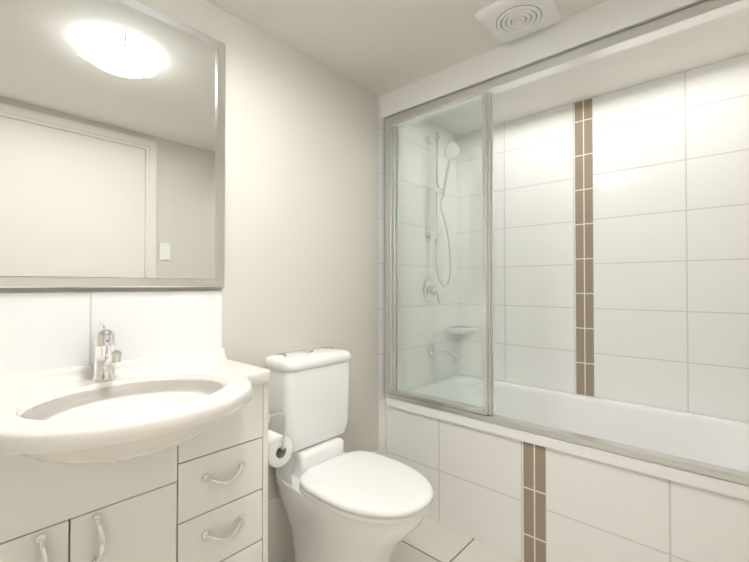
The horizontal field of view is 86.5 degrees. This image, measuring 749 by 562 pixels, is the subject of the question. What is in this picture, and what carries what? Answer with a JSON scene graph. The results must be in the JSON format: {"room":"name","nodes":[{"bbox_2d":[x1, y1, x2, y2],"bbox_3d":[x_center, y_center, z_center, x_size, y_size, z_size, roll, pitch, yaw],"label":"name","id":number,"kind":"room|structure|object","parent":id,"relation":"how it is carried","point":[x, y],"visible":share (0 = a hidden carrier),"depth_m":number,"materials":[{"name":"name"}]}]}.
{"room":"bathroom","nodes":[
{"label":"bathroom","id":0,"kind":"room"},
{"bbox_2d":[0,0,378,500],"bbox_3d":[-0.798,0.072,1.264,0.100,2.150,2.343,-1,-1,42],"label":"wall","id":1,"kind":"structure","parent":0,"point":[301,201],"depth_m":1.70,"materials":[{"name":"white paint"}]},
{"bbox_2d":[0,291,222,375],"bbox_3d":[-0.806,0.149,1.174,0.008,0.233,0.748,-1,-1,42],"label":"backsplash","id":2,"kind":"structure","parent":1,"relation":"attached to","point":[43,331],"depth_m":1.16,"materials":[{"name":"tile"}]},
{"bbox_2d":[0,0,225,287],"bbox_3d":[-0.799,-0.425,1.175,0.024,0.888,0.748,-1,-1,42],"label":"mirror","id":3,"kind":"object","parent":1,"relation":"attached to","point":[112,143],"visible":0.95,"depth_m":1.19,"materials":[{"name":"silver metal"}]},
{"bbox_2d":[268,447,386,561],"bbox_3d":[-0.244,1.018,1.785,0.012,0.270,0.922,-1,-1,42],"label":"skirt","id":4,"kind":"object","parent":1,"relation":"attached to","point":[280,546],"visible":0.22,"depth_m":1.62,"materials":[{"name":"tile"}]},
{"bbox_2d":[284,516,523,561],"bbox_3d":[0.122,1.194,1.032,1.760,0.100,3.250,-1,-1,42],"label":"floor","id":5,"kind":"structure","parent":0,"point":[428,539],"depth_m":1.71,"materials":[{"name":"tile"}]},
{"bbox_2d":[0,348,269,561],"bbox_3d":[-0.605,0.691,0.987,0.544,0.904,0.756,-1,-1,42],"label":"bathroom vanity","id":6,"kind":"object","parent":5,"relation":"on","point":[159,459],"visible":1,"depth_m":0.99,"materials":[{"name":"white laminate"}]},
{"bbox_2d":[92,322,121,380],"bbox_3d":[-0.733,0.196,1.098,0.156,0.157,0.060,-1,-1,42],"label":"tap","id":7,"kind":"object","parent":6,"relation":"on","point":[107,355],"visible":1,"depth_m":1.10,"materials":[{"name":"silver metal"}]},
{"bbox_2d":[268,411,292,485],"bbox_3d":[-0.349,0.560,1.348,0.142,0.288,0.125,-1,-1,42],"label":"toilet paper","id":8,"kind":"object","parent":6,"relation":"attached to","point":[280,453],"visible":0.83,"depth_m":1.34,"materials":[{"name":"white paper"}]},
{"bbox_2d":[264,347,433,561],"bbox_3d":[-0.086,0.715,1.460,0.658,0.868,0.370,-1,-1,42],"label":"toilet","id":9,"kind":"object","parent":5,"relation":"on","point":[339,504],"visible":0.92,"depth_m":1.44,"materials":[{"name":"white ceramic"}]},
{"bbox_2d":[386,374,748,561],"bbox_3d":[0.886,0.884,1.885,1.554,0.540,0.759,-1,-1,42],"label":"bathtub","id":10,"kind":"object","parent":5,"relation":"on","point":[524,496],"visible":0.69,"depth_m":1.66,"materials":[{"name":"tile"}]},
{"bbox_2d":[385,0,748,484],"bbox_3d":[0.648,-0.133,1.633,1.548,1.487,0.058,-1,-1,42],"label":"screen","id":11,"kind":"object","parent":10,"relation":"on","point":[680,20],"visible":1,"depth_m":1.77,"materials":[{"name":"clear glass"}]},
{"bbox_2d":[379,95,456,449],"bbox_3d":[0.288,0.087,2.472,0.100,2.150,0.907,-1,-1,42],"label":"tiled wall","id":12,"kind":"structure","parent":0,"point":[382,397],"depth_m":2.38,"materials":[{"name":"tile"}]},
{"bbox_2d":[423,280,439,303],"bbox_3d":[0.361,0.066,2.425,0.068,0.142,0.132,-1,-1,42],"label":"shower mixer","id":13,"kind":"object","parent":12,"relation":"attached to","point":[427,291],"depth_m":2.41,"materials":[{"name":"silver metal"}]},
{"bbox_2d":[426,132,459,286],"bbox_3d":[0.429,-0.431,2.413,0.193,0.935,0.148,-1,-1,42],"label":"shower rail","id":14,"kind":"object","parent":12,"relation":"attached to","point":[453,151],"depth_m":2.40,"materials":[{"name":"silver metal"}]},
{"bbox_2d":[429,347,457,361],"bbox_3d":[0.424,0.442,2.404,0.183,0.072,0.060,-1,-1,42],"label":"spout","id":15,"kind":"object","parent":12,"relation":"attached to","point":[443,353],"depth_m":2.40,"materials":[{"name":"silver metal"}]},
{"bbox_2d":[206,0,748,135],"bbox_3d":[0.122,-1.056,1.060,1.760,0.100,3.250,-1,-1,42],"label":"ceiling","id":16,"kind":"structure","parent":0,"point":[381,47],"depth_m":1.69,"materials":[{"name":"white paint"}]},
{"bbox_2d":[475,0,561,43],"bbox_3d":[0.541,-0.986,1.495,0.250,0.027,0.250,-1,-1,42],"label":"ceiling vent","id":17,"kind":"object","parent":16,"relation":"in","point":[504,21],"visible":1,"depth_m":1.48,"materials":[{"name":"white plastic"}]},
{"bbox_2d":[382,0,706,118],"bbox_3d":[0.645,-0.939,1.639,1.560,0.120,0.077,-1,-1,42],"label":"wall","id":18,"kind":"structure","parent":0,"point":[605,19],"depth_m":1.59,"materials":[{"name":"white paint"}]},
{"bbox_2d":[457,54,748,421],"bbox_3d":[1.175,0.084,2.217,1.560,2.150,0.100,-1,-1,42],"label":"wall","id":19,"kind":"structure","parent":0,"point":[621,245],"depth_m":2.05,"materials":[{"name":"tile"}]},
{"bbox_2d":[446,326,477,333],"bbox_3d":[0.568,0.326,2.590,0.150,0.045,0.150,-1,-1,42],"label":"soap shelf","id":20,"kind":"object","parent":19,"relation":"attached to","point":[463,329],"depth_m":2.58,"materials":[{"name":"white ceramic"}]}
]}

